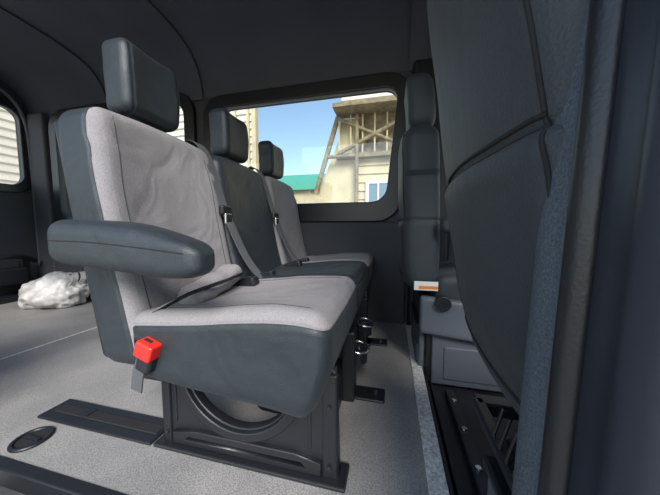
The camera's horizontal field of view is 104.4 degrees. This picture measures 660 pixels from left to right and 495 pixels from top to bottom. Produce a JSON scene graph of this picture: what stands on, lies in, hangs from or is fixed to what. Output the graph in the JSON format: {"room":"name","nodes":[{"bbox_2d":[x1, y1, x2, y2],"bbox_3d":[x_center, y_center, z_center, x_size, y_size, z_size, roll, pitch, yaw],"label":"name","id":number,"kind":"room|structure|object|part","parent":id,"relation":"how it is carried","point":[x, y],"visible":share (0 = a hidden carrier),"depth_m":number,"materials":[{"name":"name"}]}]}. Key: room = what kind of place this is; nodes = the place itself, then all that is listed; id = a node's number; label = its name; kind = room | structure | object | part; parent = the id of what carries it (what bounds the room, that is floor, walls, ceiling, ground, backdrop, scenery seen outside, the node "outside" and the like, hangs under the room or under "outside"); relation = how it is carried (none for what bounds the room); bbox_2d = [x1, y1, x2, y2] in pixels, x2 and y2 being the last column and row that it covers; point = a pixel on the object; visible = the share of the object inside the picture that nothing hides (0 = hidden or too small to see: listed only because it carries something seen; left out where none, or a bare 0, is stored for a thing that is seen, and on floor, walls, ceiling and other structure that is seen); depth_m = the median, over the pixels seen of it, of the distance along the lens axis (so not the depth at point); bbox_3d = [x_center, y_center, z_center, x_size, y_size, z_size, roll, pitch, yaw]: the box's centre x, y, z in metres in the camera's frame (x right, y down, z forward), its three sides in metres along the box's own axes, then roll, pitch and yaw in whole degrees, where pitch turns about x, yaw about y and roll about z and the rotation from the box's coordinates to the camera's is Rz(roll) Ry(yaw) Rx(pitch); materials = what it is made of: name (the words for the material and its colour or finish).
{"room":"vehicle interior","nodes":[
{"label":"vehicle interior","id":0,"kind":"room"},
{"bbox_2d":[0,80,39,295],"bbox_3d":[-3.119,-0.453,1.665,0.050,2.250,1.870,1,4,14],"label":"wall","id":1,"kind":"structure","parent":0,"point":[17,221],"depth_m":2.39,"materials":[{"name":"black plastic"}]},
{"bbox_2d":[0,97,30,192],"bbox_3d":[-2.990,-0.898,2.041,0.046,0.836,0.861,1,4,14],"label":"window","id":2,"kind":"structure","parent":1,"relation":"in","point":[24,184],"depth_m":2.39,"materials":[{"name":"clear glass"},{"name":"black plastic"}]},
{"bbox_2d":[0,87,40,277],"bbox_3d":[-3.065,-0.449,1.634,0.036,1.947,1.789,1,4,14],"label":"door frame","id":3,"kind":"structure","parent":1,"relation":"attached to","point":[15,103],"depth_m":2.41,"materials":[{"name":"grey plastic"}]},
{"bbox_2d":[0,297,428,494],"bbox_3d":[-1.339,0.561,1.522,3.505,0.050,1.360,1,4,14],"label":"floor","id":4,"kind":"structure","parent":0,"point":[381,444],"depth_m":0.88,"materials":[{"name":"carpet"}]},
{"bbox_2d":[0,254,37,304],"bbox_3d":[-2.846,0.270,2.257,0.140,0.420,0.427,1,4,14],"label":"frame","id":5,"kind":"object","parent":4,"relation":"on","point":[20,275],"visible":0.9,"depth_m":2.27,"materials":[{"name":"black plastic"}]},
{"bbox_2d":[7,426,54,452],"bbox_3d":[-0.917,0.588,0.788,0.098,0.013,0.098,1,4,14],"label":"anchor","id":6,"kind":"object","parent":4,"relation":"on","point":[31,439],"visible":1,"depth_m":0.78,"materials":[{"name":"black plastic"}]},
{"bbox_2d":[0,327,96,359],"bbox_3d":[-1.560,0.532,1.553,0.014,0.004,1.320,1,4,14],"label":"trim","id":7,"kind":"structure","parent":4,"relation":"on","point":[94,327],"depth_m":1.43,"materials":[{"name":"metal"}]},
{"bbox_2d":[18,271,89,309],"bbox_3d":[-2.324,0.343,2.178,0.524,0.281,0.436,1,4,14],"label":"plastic bag","id":8,"kind":"object","parent":4,"relation":"on","point":[57,289],"visible":0.99,"depth_m":2.05,"materials":[{"name":"white plastic"}]},
{"bbox_3d":[-2.170,0.278,2.148,0.161,0.129,0.078,3,5,36],"label":"bag handle","id":9,"kind":"part","parent":8,"relation":"part of","materials":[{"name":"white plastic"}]},
{"bbox_3d":[-2.156,0.273,2.207,0.161,0.129,0.078,3,5,36],"label":"bag handle","id":10,"kind":"part","parent":8,"relation":"part of","materials":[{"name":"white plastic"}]},
{"bbox_2d":[0,455,126,494],"bbox_3d":[-1.505,0.610,0.855,3.495,0.054,0.030,1,4,14],"label":"trim","id":11,"kind":"structure","parent":4,"relation":"on","point":[21,477],"depth_m":0.66,"materials":[{"name":"black plastic"}]},
{"bbox_2d":[37,399,163,445],"bbox_3d":[-0.759,0.577,0.865,0.480,0.018,0.095,1,4,14],"label":"floor track cover","id":12,"kind":"object","parent":4,"relation":"on","point":[140,428],"visible":0.87,"depth_m":0.85,"materials":[{"name":"black plastic"}]},
{"bbox_2d":[47,37,386,493],"bbox_3d":[-0.159,-0.022,1.117,0.803,1.182,1.389,1,4,14],"label":"seat","id":13,"kind":"object","parent":4,"relation":"on","point":[201,277],"visible":1,"depth_m":0.67,"materials":[{"name":"grey fabric"}]},
{"bbox_3d":[-0.388,-0.001,0.502,0.350,0.110,0.084,1,4,14],"label":"armrest","id":14,"kind":"part","parent":13,"relation":"part of","materials":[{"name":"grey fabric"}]},
{"bbox_3d":[-0.508,-0.047,0.809,0.256,0.650,0.426,1,4,14],"label":"backrest","id":15,"kind":"part","parent":13,"relation":"part of","materials":[{"name":"grey fabric"}]},
{"bbox_3d":[-0.121,0.287,1.186,0.460,0.023,1.200,1,4,14],"label":"seat frame","id":16,"kind":"part","parent":13,"relation":"part of","materials":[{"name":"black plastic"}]},
{"bbox_3d":[-0.490,0.447,0.776,0.030,0.290,0.022,1,4,14],"label":"pedestal post","id":17,"kind":"part","parent":13,"relation":"part of","materials":[{"name":"black plastic"}]},
{"bbox_3d":[-0.390,-0.110,0.982,0.008,0.040,0.040,1,4,14],"label":"belt plate","id":18,"kind":"part","parent":13,"relation":"part of","materials":[{"name":"silver metal"}]},
{"bbox_2d":[133,276,356,417],"bbox_3d":[-0.193,0.226,0.751,0.496,0.238,0.430,1,4,14],"label":"seat cushion","id":19,"kind":"object","parent":13,"relation":"on","point":[274,343],"depth_m":0.55,"materials":[{"name":"grey fabric"}]},
{"bbox_3d":[-0.407,-0.078,1.226,0.256,0.650,0.426,1,4,14],"label":"backrest","id":20,"kind":"part","parent":13,"relation":"part of","materials":[{"name":"grey fabric"}]},
{"bbox_3d":[-0.243,0.560,0.721,0.456,0.048,0.026,1,4,14],"label":"pedestal panel","id":21,"kind":"part","parent":13,"relation":"part of","materials":[{"name":"black plastic"}]},
{"bbox_3d":[-0.240,0.446,0.727,0.548,0.308,0.028,1,4,14],"label":"pedestal plate","id":22,"kind":"part","parent":13,"relation":"part of","materials":[{"name":"black plastic"}]},
{"bbox_3d":[-0.133,0.434,0.891,0.200,0.200,0.200,1,4,14],"label":"under seat motor","id":23,"kind":"part","parent":13,"relation":"part of","materials":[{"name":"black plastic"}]},
{"bbox_3d":[-0.306,-0.110,1.642,0.256,0.650,0.426,1,4,14],"label":"backrest","id":24,"kind":"part","parent":13,"relation":"part of","materials":[{"name":"grey fabric"}]},
{"bbox_2d":[242,261,367,317],"bbox_3d":[-0.092,0.194,1.168,0.496,0.238,0.430,1,4,14],"label":"seat cushion","id":25,"kind":"object","parent":13,"relation":"on","point":[357,271],"depth_m":1.14,"materials":[{"name":"grey fabric"}]},
{"bbox_3d":[0.001,0.459,0.658,0.040,0.285,0.022,1,4,14],"label":"pedestal post","id":26,"kind":"part","parent":13,"relation":"part of","materials":[{"name":"black plastic"}]},
{"bbox_2d":[302,253,373,286],"bbox_3d":[0.009,0.162,1.585,0.496,0.238,0.430,1,4,14],"label":"seat cushion","id":27,"kind":"object","parent":13,"relation":"on","point":[367,258],"depth_m":1.58,"materials":[{"name":"grey fabric"}]},
{"bbox_3d":[0.074,0.442,0.981,0.050,0.270,0.070,1,4,14],"label":"leg post","id":28,"kind":"part","parent":13,"relation":"part of","materials":[{"name":"black plastic"}]},
{"bbox_3d":[0.133,0.337,1.232,0.025,0.100,0.024,1,4,14],"label":"anchor arm","id":29,"kind":"part","parent":13,"relation":"part of","materials":[{"name":"black metal"}]},
{"bbox_3d":[-0.051,0.387,1.507,0.548,0.308,0.028,1,4,14],"label":"pedestal plate","id":30,"kind":"part","parent":13,"relation":"part of","materials":[{"name":"black metal"}]},
{"bbox_2d":[356,345,366,364],"bbox_3d":[0.113,0.420,1.005,0.066,0.050,0.066,1,4,14],"label":"cup","id":31,"kind":"object","parent":13,"relation":"on","point":[361,351],"depth_m":0.98,"materials":[{"name":"black plastic"}]},
{"bbox_3d":[0.184,0.407,1.436,0.050,0.270,0.070,1,4,14],"label":"leg post","id":32,"kind":"part","parent":13,"relation":"part of","materials":[{"name":"black metal"}]},
{"bbox_2d":[358,321,371,335],"bbox_3d":[0.167,0.388,1.227,0.066,0.050,0.066,1,4,14],"label":"cup","id":33,"kind":"object","parent":13,"relation":"on","point":[364,327],"depth_m":1.20,"materials":[{"name":"black plastic"}]},
{"bbox_2d":[0,0,431,119],"bbox_3d":[-0.633,-1.280,1.010,5.150,0.380,1.750,1,4,14],"label":"ceiling","id":34,"kind":"structure","parent":0,"point":[235,46],"depth_m":1.74,"materials":[{"name":"black fabric"}]},
{"bbox_2d":[65,71,453,324],"bbox_3d":[-0.397,-0.260,1.964,5.100,1.820,0.050,1,4,14],"label":"wall","id":35,"kind":"structure","parent":0,"point":[200,105],"depth_m":1.90,"materials":[{"name":"black plastic"}]},
{"bbox_2d":[27,112,56,276],"bbox_3d":[-2.746,-0.399,2.471,0.210,1.720,0.060,1,4,14],"label":"trim","id":36,"kind":"structure","parent":35,"relation":"attached to","point":[38,123],"depth_m":2.42,"materials":[{"name":"black plastic"}]},
{"bbox_2d":[0,7,105,103],"bbox_3d":[-2.158,-1.302,1.404,0.100,0.384,1.681,1,4,14],"label":"trim","id":37,"kind":"structure","parent":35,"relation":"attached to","point":[99,92],"depth_m":1.93,"materials":[{"name":"black plastic"}]},
{"bbox_2d":[56,261,90,296],"bbox_3d":[-1.938,0.169,2.326,1.750,0.630,0.045,1,4,14],"label":"trim","id":38,"kind":"structure","parent":35,"relation":"attached to","point":[63,267],"depth_m":2.44,"materials":[{"name":"black plastic"}]},
{"bbox_2d":[48,92,197,220],"bbox_3d":[-1.843,-0.703,2.245,1.596,1.096,0.046,1,4,14],"label":"window","id":39,"kind":"structure","parent":35,"relation":"in","point":[188,108],"depth_m":2.38,"materials":[{"name":"black plastic"}]},
{"bbox_2d":[130,0,202,100],"bbox_3d":[-1.235,-1.285,1.182,0.100,0.384,1.681,1,4,14],"label":"trim","id":40,"kind":"structure","parent":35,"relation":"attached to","point":[144,6],"depth_m":1.82,"materials":[{"name":"black plastic"}]},
{"bbox_2d":[203,72,406,221],"bbox_3d":[-0.233,-0.668,1.858,1.549,0.966,0.046,1,4,14],"label":"window","id":41,"kind":"structure","parent":35,"relation":"in","point":[384,208],"depth_m":1.76,"materials":[{"name":"black plastic"}]},
{"bbox_2d":[300,222,404,323],"bbox_3d":[-0.248,0.165,1.919,1.565,0.700,0.040,1,4,14],"label":"door panel","id":42,"kind":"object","parent":35,"relation":"attached to","point":[385,290],"depth_m":1.76,"materials":[{"name":"black plastic"}]},
{"bbox_2d":[409,0,427,70],"bbox_3d":[0.359,-1.256,0.798,0.100,0.384,1.681,1,4,14],"label":"trim","id":43,"kind":"structure","parent":35,"relation":"attached to","point":[419,17],"depth_m":1.56,"materials":[{"name":"black plastic"}]},
{"bbox_2d":[406,325,449,494],"bbox_3d":[0.376,0.577,1.077,0.048,0.025,1.300,1,4,14],"label":"trim","id":44,"kind":"structure","parent":35,"relation":"attached to","point":[436,478],"depth_m":0.80,"materials":[{"name":"carpet"},{"name":"black plastic"}]},
{"bbox_2d":[407,58,449,324],"bbox_3d":[0.646,-0.292,1.658,0.250,1.770,0.060,1,4,14],"label":"trim","id":45,"kind":"structure","parent":35,"relation":"attached to","point":[422,65],"depth_m":1.61,"materials":[{"name":"black plastic"}]},
{"bbox_2d":[422,367,452,494],"bbox_3d":[0.406,0.610,1.078,0.007,0.080,1.290,1,4,14],"label":"trim","id":46,"kind":"structure","parent":35,"relation":"attached to","point":[429,396],"depth_m":0.79,"materials":[{"name":"black plastic"}]},
{"bbox_2d":[427,380,453,494],"bbox_3d":[0.401,0.641,0.994,0.008,0.030,1.460,1,4,14],"label":"trim","id":47,"kind":"structure","parent":35,"relation":"attached to","point":[427,380],"depth_m":0.83,"materials":[{"name":"black plastic"}]},
{"bbox_2d":[429,380,459,494],"bbox_3d":[0.416,0.642,0.990,0.008,0.030,1.460,1,4,14],"label":"trim","id":48,"kind":"structure","parent":35,"relation":"attached to","point":[449,461],"depth_m":0.84,"materials":[{"name":"black plastic"}]},
{"bbox_2d":[277,173,325,203],"bbox_3d":[-5.002,-3.684,24.660,11.400,6.300,6.800,1,4,14],"label":"building","id":49,"kind":"structure","parent":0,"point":[303,186],"depth_m":20.88,"materials":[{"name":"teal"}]},
{"bbox_2d":[428,383,518,494],"bbox_3d":[1.122,0.697,0.761,1.550,0.055,1.700,1,4,14],"label":"floor","id":50,"kind":"structure","parent":0,"point":[464,395],"depth_m":0.92,"materials":[{"name":"rubber"}]},
{"bbox_2d":[398,73,502,392],"bbox_3d":[0.708,-0.095,1.245,0.740,1.450,0.530,1,4,14],"label":"seat","id":51,"kind":"object","parent":50,"relation":"on","point":[443,344],"visible":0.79,"depth_m":1.13,"materials":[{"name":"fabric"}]},
{"bbox_3d":[0.456,0.516,1.383,0.012,0.140,0.320,1,4,14],"label":"panel","id":52,"kind":"part","parent":51,"relation":"part of","materials":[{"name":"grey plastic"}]},
{"bbox_3d":[0.470,0.482,1.377,0.027,0.270,0.380,1,4,14],"label":"panel","id":53,"kind":"part","parent":51,"relation":"part of","materials":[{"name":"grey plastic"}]},
{"bbox_3d":[0.447,-0.197,1.332,0.188,0.770,0.444,1,4,14],"label":"backrest","id":54,"kind":"part","parent":51,"relation":"part of","materials":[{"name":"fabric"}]},
{"bbox_3d":[0.478,0.238,1.087,0.064,0.064,0.030,1,4,14],"label":"recliner knob","id":55,"kind":"part","parent":51,"relation":"part of","materials":[{"name":"black plastic"}]},
{"bbox_2d":[429,261,460,300],"bbox_3d":[0.793,0.155,1.275,0.580,0.206,0.470,1,4,14],"label":"seat cushion","id":56,"kind":"object","parent":51,"relation":"on","point":[443,279],"depth_m":1.12,"materials":[{"name":"fabric"}]},
{"bbox_3d":[0.615,-0.088,1.031,0.320,0.070,0.070,1,4,14],"label":"armrest","id":57,"kind":"part","parent":51,"relation":"part of","materials":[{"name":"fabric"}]},
{"bbox_3d":[0.672,0.511,1.121,0.430,0.230,0.017,1,4,14],"label":"pedestal panel","id":58,"kind":"part","parent":51,"relation":"part of","materials":[{"name":"grey plastic"}]},
{"bbox_3d":[0.665,0.522,1.115,0.320,0.150,0.013,1,4,14],"label":"pedestal panel","id":59,"kind":"part","parent":51,"relation":"part of","materials":[{"name":"grey plastic"}]},
{"bbox_2d":[445,389,487,494],"bbox_3d":[0.449,0.646,0.823,0.040,0.037,0.590,1,4,14],"label":"rail","id":60,"kind":"object","parent":50,"relation":"on","point":[477,472],"visible":1,"depth_m":0.82,"materials":[{"name":"black metal"}]},
{"bbox_2d":[427,0,589,494],"bbox_3d":[0.536,-0.104,0.341,0.781,1.605,0.572,1,4,14],"label":"seat","id":61,"kind":"object","parent":50,"relation":"on","point":[503,69],"visible":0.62,"depth_m":0.30,"materials":[{"name":"fabric"}]},
{"bbox_3d":[0.299,0.557,0.393,0.027,0.270,0.270,1,4,14],"label":"panel","id":62,"kind":"part","parent":61,"relation":"part of","materials":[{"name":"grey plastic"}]},
{"bbox_3d":[0.629,0.380,0.547,0.580,0.030,0.040,1,4,14],"label":"seat rail","id":63,"kind":"part","parent":61,"relation":"part of","materials":[{"name":"black plastic"}]},
{"bbox_2d":[512,2,589,494],"bbox_3d":[0.212,-0.191,0.207,0.089,2.050,0.070,1,4,14],"label":"trim","id":64,"kind":"structure","parent":0,"point":[551,231],"depth_m":0.22,"materials":[{"name":"fabric"}]},
{"bbox_3d":[0.988,-0.097,-0.175,1.400,2.120,0.050,1,4,14],"label":"wall","id":65,"kind":"structure","parent":0,"visible":0},
{"bbox_2d":[537,0,626,494],"bbox_3d":[0.184,-0.189,0.171,0.065,2.050,0.026,1,4,14],"label":"seal lip","id":66,"kind":"object","parent":65,"relation":"attached to","point":[605,24],"visible":1,"depth_m":0.18,"materials":[{"name":"black rubber"}]},
{"bbox_2d":[568,0,659,494],"bbox_3d":[0.241,-0.180,0.063,0.244,2.050,0.188,1,4,14],"label":"trim","id":67,"kind":"structure","parent":65,"relation":"attached to","point":[616,450],"depth_m":0.14,"materials":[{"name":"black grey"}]},
{"label":"outside","id":68,"kind":"structure","parent":0,"visible":0},
{"bbox_2d":[0,486,24,494],"bbox_3d":[-3.769,0.155,16.401,75.000,0.100,90.000,1,4,14],"label":"ground","id":69,"kind":"structure","parent":68,"point":[3,491],"depth_m":1.31,"materials":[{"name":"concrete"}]},
{"bbox_2d":[0,107,19,183],"bbox_3d":[-9.260,-2.035,8.278,0.050,5.500,16.000,1,4,14],"label":"warehouse","id":70,"kind":"structure","parent":69,"relation":"on","point":[9,164],"depth_m":7.50,"materials":[{"name":"white"}]},
{"bbox_2d":[167,107,251,166],"bbox_3d":[-5.444,-2.758,9.543,5.850,6.750,0.050,1,4,14],"label":"siding","id":71,"kind":"object","parent":69,"relation":"on","point":[240,114],"visible":0.09,"depth_m":8.91,"materials":[{"name":"white wood"}]},
{"bbox_2d":[246,109,250,166],"bbox_3d":[-2.806,-2.781,8.856,0.100,6.900,0.060,1,4,14],"label":"trim","id":72,"kind":"structure","parent":71,"relation":"attached to","point":[247,110],"depth_m":8.75,"materials":[{"name":"beige wood"}]},
{"bbox_2d":[251,108,258,172],"bbox_3d":[-2.571,-2.782,8.871,0.150,6.900,0.200,1,4,14],"label":"post","id":73,"kind":"object","parent":69,"relation":"on","point":[254,112],"visible":0.21,"depth_m":8.73,"materials":[{"name":"beige wood"}]},
{"bbox_2d":[313,93,396,202],"bbox_3d":[3.652,-3.526,8.236,8.882,8.480,1.000,1,4,14],"label":"building","id":74,"kind":"structure","parent":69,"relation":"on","point":[358,169],"depth_m":9.13,"materials":[{"name":"wood"},{"name":"cream siding"},{"name":"white siding"}]},
{"bbox_3d":[0.324,-3.957,9.163,0.060,1.400,0.057,1,4,14],"label":"post","id":75,"kind":"part","parent":74,"relation":"part of","materials":[{"name":"beige wood"}]},
{"bbox_3d":[0.733,-3.950,9.065,0.060,1.400,0.057,1,4,14],"label":"post","id":76,"kind":"part","parent":74,"relation":"part of","materials":[{"name":"beige wood"}]},
{"bbox_3d":[1.141,-3.942,8.967,0.060,1.400,0.057,1,4,14],"label":"post","id":77,"kind":"part","parent":74,"relation":"part of","materials":[{"name":"beige wood"}]},
{"bbox_3d":[1.549,-3.935,8.868,0.060,1.400,0.057,1,4,14],"label":"post","id":78,"kind":"part","parent":74,"relation":"part of","materials":[{"name":"beige wood"}]},
{"bbox_3d":[1.958,-3.928,8.770,0.060,1.400,0.057,1,4,14],"label":"post","id":79,"kind":"part","parent":74,"relation":"part of","materials":[{"name":"beige wood"}]}
]}

